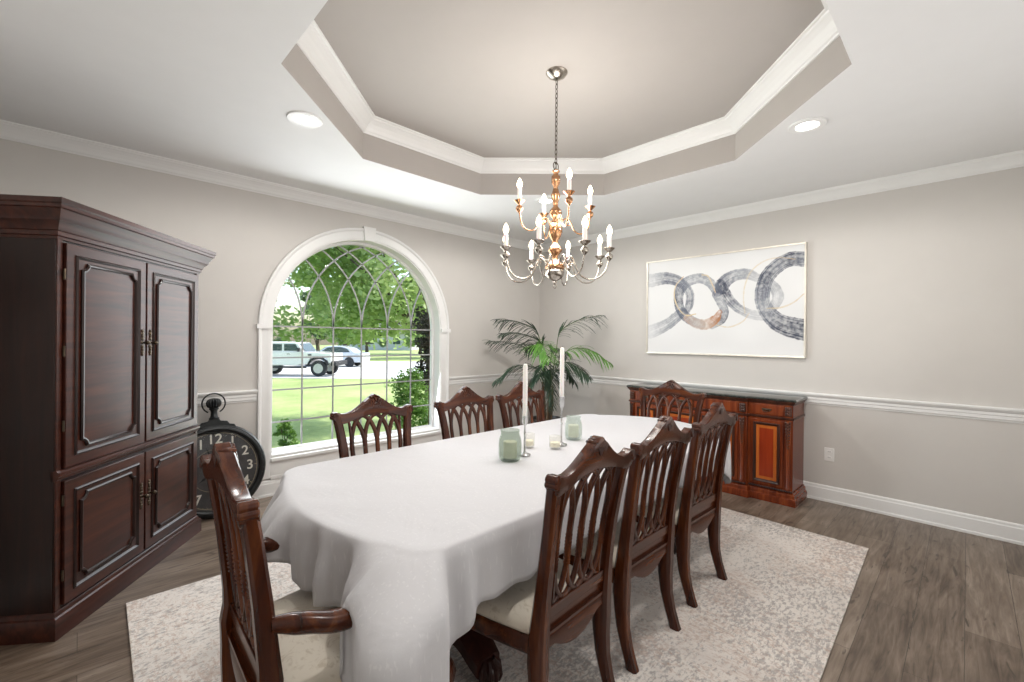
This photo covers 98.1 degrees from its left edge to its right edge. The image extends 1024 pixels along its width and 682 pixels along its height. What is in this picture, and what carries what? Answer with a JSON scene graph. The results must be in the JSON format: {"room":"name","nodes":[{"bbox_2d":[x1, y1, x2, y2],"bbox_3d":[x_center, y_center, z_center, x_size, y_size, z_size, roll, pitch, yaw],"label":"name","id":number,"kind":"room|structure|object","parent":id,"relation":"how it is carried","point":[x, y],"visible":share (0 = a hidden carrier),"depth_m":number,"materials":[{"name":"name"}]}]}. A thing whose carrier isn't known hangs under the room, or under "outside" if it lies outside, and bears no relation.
{"room":"dining room","nodes":[
{"label":"dining room","id":0,"kind":"room"},
{"bbox_2d":[0,138,539,480],"bbox_3d":[-1.563,-0.164,4.576,5.544,3.085,0.165,0,0,-44],"label":"wall","id":1,"kind":"structure","parent":0,"point":[249,233],"depth_m":3.79,"materials":[{"name":"beige paint"}]},
{"bbox_2d":[197,389,257,405],"bbox_3d":[-2.804,0.474,3.232,1.698,0.102,0.038,0,0,-44],"label":"trim","id":2,"kind":"structure","parent":1,"relation":"attached to","point":[240,396],"depth_m":3.69,"materials":[{"name":"white paint"}]},
{"bbox_2d":[251,478,280,498],"bbox_3d":[-1.519,1.309,4.505,5.324,0.140,0.020,0,0,-44],"label":"baseboard","id":3,"kind":"structure","parent":1,"relation":"attached to","point":[268,488],"depth_m":3.89,"materials":[{"name":"white paint"}]},
{"bbox_2d":[0,119,540,251],"bbox_3d":[-1.470,-1.310,4.476,5.324,0.092,0.090,0,0,-44],"label":"trim","id":4,"kind":"structure","parent":1,"relation":"attached to","point":[12,131],"depth_m":3.58,"materials":[{"name":"white paint"}]},
{"bbox_2d":[256,226,450,479],"bbox_3d":[-1.524,0.046,4.588,2.044,2.385,0.205,0,0,-44],"label":"window","id":5,"kind":"structure","parent":1,"relation":"in","point":[409,259],"depth_m":4.45,"materials":[{"name":"white paint"}]},
{"bbox_2d":[449,372,538,385],"bbox_3d":[-0.172,0.495,5.795,1.602,0.102,0.038,0,0,-44],"label":"trim","id":6,"kind":"structure","parent":1,"relation":"attached to","point":[460,380],"depth_m":5.60,"materials":[{"name":"white paint"}]},
{"bbox_2d":[413,278,429,424],"bbox_3d":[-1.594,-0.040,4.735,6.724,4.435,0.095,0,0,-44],"label":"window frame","id":7,"kind":"structure","parent":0,"point":[413,278],"depth_m":5.37,"materials":[{"name":"white paint"}]},
{"bbox_2d":[0,0,1023,243],"bbox_3d":[0.831,-1.330,2.113,5.324,0.001,6.687,0,0,-44],"label":"ceiling","id":8,"kind":"structure","parent":0,"point":[926,84],"depth_m":2.53,"materials":[{"name":"white paint"}]},
{"bbox_2d":[286,111,322,127],"bbox_3d":[-1.267,-1.349,2.716,0.204,0.013,0.204,0,0,-44],"label":"recessed light","id":9,"kind":"object","parent":8,"relation":"in","point":[300,118],"visible":1,"depth_m":2.71,"materials":[{"name":"white paint"}]},
{"bbox_2d":[535,197,552,204],"bbox_3d":[0.324,-1.336,4.265,0.204,0.013,0.204,0,0,-44],"label":"recessed light","id":10,"kind":"object","parent":8,"relation":"in","point":[539,200],"visible":0.63,"depth_m":4.26,"materials":[{"name":"white paint"}]},
{"bbox_2d":[788,117,827,133],"bbox_3d":[1.817,-1.320,2.732,0.204,0.013,0.204,0,0,-44],"label":"recessed light","id":11,"kind":"object","parent":8,"relation":"in","point":[811,124],"visible":1,"depth_m":2.73,"materials":[{"name":"white paint"}]},
{"bbox_2d":[0,488,1023,681],"bbox_3d":[0.764,1.434,2.174,5.544,0.060,6.827,0,0,-44],"label":"floor","id":12,"kind":"structure","parent":0,"point":[928,603],"depth_m":2.34,"materials":[{"name":"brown wood"}]},
{"bbox_2d":[0,194,215,645],"bbox_3d":[-2.409,0.366,2.578,0.631,2.015,1.296,1,0,-8],"label":"armoire","id":13,"kind":"object","parent":12,"relation":"on","point":[99,427],"visible":1,"depth_m":2.19,"materials":[{"name":"brown wood"}]},
{"bbox_2d":[197,393,265,518],"bbox_3d":[-2.327,0.896,3.479,0.717,0.950,0.221,0,0,-44],"label":"clock","id":14,"kind":"object","parent":12,"relation":"on","point":[251,455],"visible":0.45,"depth_m":3.52,"materials":[{"name":"black paint"}]},
{"bbox_2d":[199,419,235,433],"bbox_3d":[-2.346,0.682,3.500,0.297,0.118,0.047,0,-8,-44],"label":"clock","id":15,"kind":"object","parent":14,"relation":"attached to","point":[213,426],"depth_m":3.49,"materials":[{"name":"black paint"}]},
{"bbox_2d":[126,507,868,681],"bbox_3d":[0.239,1.392,2.624,3.780,0.010,2.685,0,0,-44],"label":"area rug","id":16,"kind":"object","parent":12,"relation":"on","point":[778,614],"visible":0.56,"depth_m":2.19,"materials":[{"name":"beige carpet"}]},
{"bbox_2d":[199,442,455,681],"bbox_3d":[-0.610,0.837,1.465,0.638,1.087,0.664,0,0,-42],"label":"armchair","id":17,"kind":"object","parent":16,"relation":"on","point":[287,638],"visible":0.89,"depth_m":1.25,"materials":[{"name":"brown wood"}]},
{"bbox_2d":[330,393,412,457],"bbox_3d":[-0.623,0.852,2.450,0.570,1.055,0.664,0,0,-44],"label":"dining chair","id":18,"kind":"object","parent":16,"relation":"on","point":[373,405],"visible":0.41,"depth_m":2.62,"materials":[{"name":"brown wood"}]},
{"bbox_2d":[434,386,493,439],"bbox_3d":[-0.120,0.856,2.932,0.664,1.055,0.570,1,0,45],"label":"dining chair","id":19,"kind":"object","parent":16,"relation":"on","point":[465,396],"visible":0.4,"depth_m":3.10,"materials":[{"name":"brown wood"}]},
{"bbox_2d":[495,381,544,428],"bbox_3d":[0.278,0.859,3.320,0.570,1.055,0.664,0,0,-44],"label":"dining chair","id":20,"kind":"object","parent":16,"relation":"on","point":[516,393],"visible":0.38,"depth_m":3.48,"materials":[{"name":"brown wood"}]},
{"bbox_2d":[471,435,635,681],"bbox_3d":[0.067,0.859,1.759,0.664,1.055,0.570,1,0,43],"label":"dining chair","id":21,"kind":"object","parent":16,"relation":"on","point":[556,605],"visible":0.89,"depth_m":1.56,"materials":[{"name":"brown wood"}]},
{"bbox_2d":[452,537,675,681],"bbox_3d":[0.233,1.018,2.611,2.787,0.736,1.160,0,0,-44],"label":"dining table","id":22,"kind":"object","parent":16,"relation":"on","point":[481,654],"visible":0.09,"depth_m":1.80,"materials":[{"name":"brown wood"}]},
{"bbox_2d":[261,414,730,681],"bbox_3d":[0.228,0.840,2.546,2.985,0.429,1.483,0,0,-44],"label":"tablecloth","id":23,"kind":"object","parent":22,"relation":"on","point":[410,541],"visible":0.72,"depth_m":1.56,"materials":[{"name":"white fabric"}]},
{"bbox_2d":[503,440,516,458],"bbox_3d":[-0.010,0.547,2.316,0.121,0.158,0.119,0,0,-44],"label":"candle","id":24,"kind":"object","parent":23,"relation":"on","point":[509,446],"visible":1,"depth_m":2.29,"materials":[{"name":"white wax"}]},
{"bbox_2d":[518,362,530,456],"bbox_3d":[0.071,0.374,2.411,0.068,0.506,0.068,0,0,-44],"label":"candlestick","id":25,"kind":"object","parent":23,"relation":"on","point":[524,453],"visible":1,"depth_m":2.40,"materials":[{"name":"silver metal"}]},
{"bbox_2d":[523,364,527,415],"bbox_3d":[0.072,0.278,2.411,0.027,0.298,0.027,0,0,-44],"label":"taper candle","id":26,"kind":"object","parent":25,"relation":"on","point":[525,367],"depth_m":2.40,"materials":[{"name":"white wax"}]},
{"bbox_2d":[526,439,533,445],"bbox_3d":[0.100,0.586,2.595,0.068,0.082,0.067,0,0,-44],"label":"votive holder","id":27,"kind":"object","parent":23,"relation":"on","point":[529,442],"visible":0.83,"depth_m":2.57,"materials":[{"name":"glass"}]},
{"bbox_2d":[550,441,559,447],"bbox_3d":[0.250,0.591,2.570,0.070,0.074,0.069,0,0,-44],"label":"votive holder","id":28,"kind":"object","parent":23,"relation":"on","point":[555,444],"visible":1,"depth_m":2.55,"materials":[{"name":"wax"}]},
{"bbox_2d":[559,346,566,445],"bbox_3d":[0.298,0.332,2.655,0.068,0.593,0.068,0,0,-44],"label":"candlestick","id":29,"kind":"object","parent":23,"relation":"on","point":[561,397],"visible":0.87,"depth_m":2.64,"materials":[{"name":"white wax"}]},
{"bbox_2d":[560,347,563,396],"bbox_3d":[0.299,0.198,2.655,0.027,0.308,0.027,0,0,-44],"label":"taper candle","id":30,"kind":"object","parent":29,"relation":"on","point":[561,349],"depth_m":2.64,"materials":[{"name":"white wax"}]},
{"bbox_2d":[568,423,578,437],"bbox_3d":[0.391,0.556,2.822,0.111,0.146,0.109,0,0,-44],"label":"candle jar","id":31,"kind":"object","parent":23,"relation":"on","point":[573,429],"visible":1,"depth_m":2.80,"materials":[{"name":"wax"}]},
{"bbox_2d":[559,415,693,673],"bbox_3d":[0.469,0.862,2.199,0.570,1.055,0.664,0,0,-44],"label":"dining chair","id":32,"kind":"object","parent":16,"relation":"on","point":[638,548],"visible":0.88,"depth_m":1.99,"materials":[{"name":"brown wood"}]},
{"bbox_2d":[639,380,706,488],"bbox_3d":[1.146,0.866,3.589,0.638,1.055,0.664,0,0,-44],"label":"armchair","id":33,"kind":"object","parent":16,"relation":"on","point":[669,388],"visible":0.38,"depth_m":3.75,"materials":[{"name":"brown wood"}]},
{"bbox_2d":[636,402,737,607],"bbox_3d":[0.915,0.866,2.662,0.570,1.055,0.664,0,0,-43],"label":"dining chair","id":34,"kind":"object","parent":16,"relation":"on","point":[697,510],"visible":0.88,"depth_m":2.45,"materials":[{"name":"brown wood"}]},
{"bbox_2d":[485,315,612,423],"bbox_3d":[0.419,0.542,5.231,1.514,1.707,0.946,1,0,11],"label":"potted palm","id":35,"kind":"object","parent":12,"relation":"on","point":[547,386],"visible":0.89,"depth_m":5.13,"materials":[{"name":"plant"}]},
{"bbox_2d":[627,383,807,507],"bbox_3d":[1.948,0.957,4.441,0.431,0.910,1.629,0,0,-44],"label":"sideboard","id":36,"kind":"object","parent":12,"relation":"on","point":[767,438],"visible":0.58,"depth_m":3.97,"materials":[{"name":"brown wood"}]},
{"bbox_2d":[530,416,562,423],"bbox_3d":[0.413,1.163,5.300,0.410,0.465,0.410,0,0,-44],"label":"planter","id":37,"kind":"object","parent":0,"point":[534,417],"depth_m":5.29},
{"bbox_2d":[281,0,850,194],"bbox_3d":[0.261,-1.487,2.719,2.756,0.300,2.756,0,0,-44],"label":"ceiling","id":38,"kind":"structure","parent":0,"point":[468,75],"depth_m":2.69,"materials":[{"name":"beige paint"}]},
{"bbox_2d":[500,66,614,288],"bbox_3d":[0.269,-0.976,2.719,0.698,1.322,0.698,0,0,-44],"label":"chandelier","id":39,"kind":"object","parent":38,"relation":"hanging from","point":[554,269],"visible":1,"depth_m":2.69,"materials":[{"name":"silver metal"}]},
{"bbox_2d":[296,0,839,173],"bbox_3d":[0.262,-1.584,2.718,2.756,0.106,2.756,0,0,-44],"label":"trim","id":40,"kind":"structure","parent":38,"relation":"attached to","point":[822,31],"depth_m":3.26,"materials":[{"name":"white paint"}]},
{"bbox_2d":[539,166,1023,524],"bbox_3d":[2.770,-0.122,4.013,0.120,3.085,6.687,0,0,-44],"label":"wall","id":41,"kind":"structure","parent":0,"point":[915,293],"depth_m":3.66,"materials":[{"name":"beige paint"}]},
{"bbox_2d":[646,242,806,357],"bbox_3d":[2.113,-0.368,4.577,0.038,1.050,1.572,0,0,-44],"label":"painting","id":42,"kind":"object","parent":41,"relation":"attached to","point":[747,302],"visible":1,"depth_m":4.48,"materials":[{"name":"paper"}]},
{"bbox_2d":[539,371,1023,423],"bbox_3d":[2.149,0.518,4.532,0.038,0.102,5.087,0,0,-44],"label":"trim","id":43,"kind":"structure","parent":41,"relation":"attached to","point":[1010,415],"depth_m":3.63,"materials":[{"name":"white paint"}]},
{"bbox_2d":[541,150,1023,252],"bbox_3d":[2.148,-1.276,4.512,0.090,0.092,5.087,0,0,-44],"label":"trim","id":44,"kind":"structure","parent":41,"relation":"attached to","point":[1015,159],"depth_m":3.86,"materials":[{"name":"white paint"}]},
{"bbox_2d":[824,447,833,461],"bbox_3d":[2.784,1.005,3.897,0.009,0.116,0.072,0,0,-44],"label":"wall outlet","id":45,"kind":"object","parent":41,"relation":"attached to","point":[828,452],"visible":1,"depth_m":3.90,"materials":[{"name":"white plastic"}]},
{"bbox_2d":[803,481,1023,545],"bbox_3d":[2.148,1.343,4.540,0.020,0.140,5.087,0,0,-44],"label":"baseboard","id":46,"kind":"structure","parent":41,"relation":"attached to","point":[1005,531],"depth_m":3.46,"materials":[{"name":"white paint"}]},
{"label":"outside","id":47,"kind":"structure","parent":0,"visible":0},
{"bbox_2d":[272,361,425,378],"bbox_3d":[-5.019,1.927,29.853,80.000,0.062,16.300,1,0,0],"label":"driveway","id":48,"kind":"structure","parent":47,"point":[370,369],"depth_m":25.88,"materials":[{"name":"concrete"}]},
{"bbox_2d":[272,341,346,376],"bbox_3d":[-11.535,0.965,23.327,5.150,1.760,1.810,1,0,0],"label":"car","id":49,"kind":"object","parent":48,"relation":"on","point":[318,368],"visible":0.7,"depth_m":22.60,"materials":[{"name":"white paint"}]},
{"bbox_2d":[305,345,369,366],"bbox_3d":[-12.404,1.105,31.012,4.547,1.440,1.760,1,0,0],"label":"sedan","id":50,"kind":"object","parent":48,"relation":"on","point":[346,350],"visible":0.44,"depth_m":30.31,"materials":[{"name":"silver metal"}]},
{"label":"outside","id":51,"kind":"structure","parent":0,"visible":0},
{"bbox_2d":[272,345,424,382],"bbox_3d":[-34.878,1.681,64.462,160.000,0.190,99.000,0,0,-44],"label":"ground","id":52,"kind":"structure","parent":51,"point":[372,352],"depth_m":45.99,"materials":[{"name":"green plant"}]},
{"bbox_2d":[273,298,286,341],"bbox_3d":[-25.408,-2.950,44.033,5.658,9.338,4.952,1,0,-18],"label":"tree","id":53,"kind":"object","parent":52,"relation":"on","point":[278,339],"visible":0.02,"depth_m":44.78,"materials":[{"name":"green plant"}]},
{"bbox_2d":[299,272,334,350],"bbox_3d":[-20.685,-3.297,47.452,3.806,10.111,4.663,0,0,-44],"label":"tree","id":54,"kind":"object","parent":52,"relation":"on","point":[304,294],"visible":0.11,"depth_m":47.00,"materials":[{"name":"green plant"}]},
{"bbox_2d":[293,247,392,346],"bbox_3d":[-14.476,-6.264,39.581,9.228,16.166,9.488,0,0,-44],"label":"tree","id":55,"kind":"object","parent":52,"relation":"on","point":[322,313],"visible":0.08,"depth_m":39.23,"materials":[{"name":"green plant"}]},
{"bbox_2d":[365,319,385,351],"bbox_3d":[-18.183,-2.874,54.389,5.209,9.290,4.797,0,0,-44],"label":"tree","id":56,"kind":"object","parent":52,"relation":"on","point":[379,342],"visible":0.02,"depth_m":54.82,"materials":[{"name":"green plant"}]},
{"bbox_2d":[342,324,418,349],"bbox_3d":[-22.993,-0.833,77.999,13.000,5.000,9.200,1,0,0],"label":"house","id":57,"kind":"structure","parent":52,"relation":"on","point":[398,343],"depth_m":74.01,"materials":[{"name":"white"}]},
{"bbox_2d":[400,284,422,353],"bbox_3d":[-11.551,-3.755,57.699,6.322,11.167,5.988,1,0,16],"label":"tree","id":58,"kind":"object","parent":52,"relation":"on","point":[407,333],"visible":0.03,"depth_m":56.70,"materials":[{"name":"green plant"}]},
{"bbox_2d":[400,276,424,355],"bbox_3d":[-8.589,-3.512,45.874,6.680,10.773,5.538,0,0,-44],"label":"tree","id":59,"kind":"object","parent":52,"relation":"on","point":[411,280],"visible":0.06,"depth_m":45.76,"materials":[{"name":"green plant"}]},
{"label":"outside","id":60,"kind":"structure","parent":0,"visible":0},
{"bbox_2d":[272,379,427,447],"bbox_3d":[1.800,2.088,19.634,110.000,0.200,16.413,0,0,-44],"label":"lawn","id":61,"kind":"structure","parent":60,"point":[317,402],"depth_m":13.45,"materials":[{"name":"green plant"}]},
{"bbox_2d":[272,418,300,446],"bbox_3d":[-3.711,1.626,7.297,0.429,0.671,0.330,1,0,3],"label":"shrub","id":62,"kind":"object","parent":61,"relation":"on","point":[285,429],"visible":0.77,"depth_m":7.24,"materials":[{"name":"green plant"}]},
{"bbox_2d":[273,245,428,418],"bbox_3d":[-3.583,-2.012,10.594,5.983,7.938,5.756,1,0,16],"label":"tree","id":63,"kind":"object","parent":61,"relation":"on","point":[374,308],"visible":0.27,"depth_m":10.26,"materials":[{"name":"green plant"}]},
{"bbox_2d":[384,367,428,429],"bbox_3d":[-1.813,1.229,8.296,1.142,1.493,1.145,0,0,-44],"label":"shrub","id":64,"kind":"object","parent":61,"relation":"on","point":[416,386],"visible":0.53,"depth_m":8.17,"materials":[{"name":"green plant"}]},
{"bbox_2d":[412,288,428,385],"bbox_3d":[-1.098,0.035,6.910,1.171,3.895,1.103,0,0,-44],"label":"shrub","id":65,"kind":"object","parent":61,"relation":"on","point":[423,319],"visible":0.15,"depth_m":6.74,"materials":[{"name":"green plant"}]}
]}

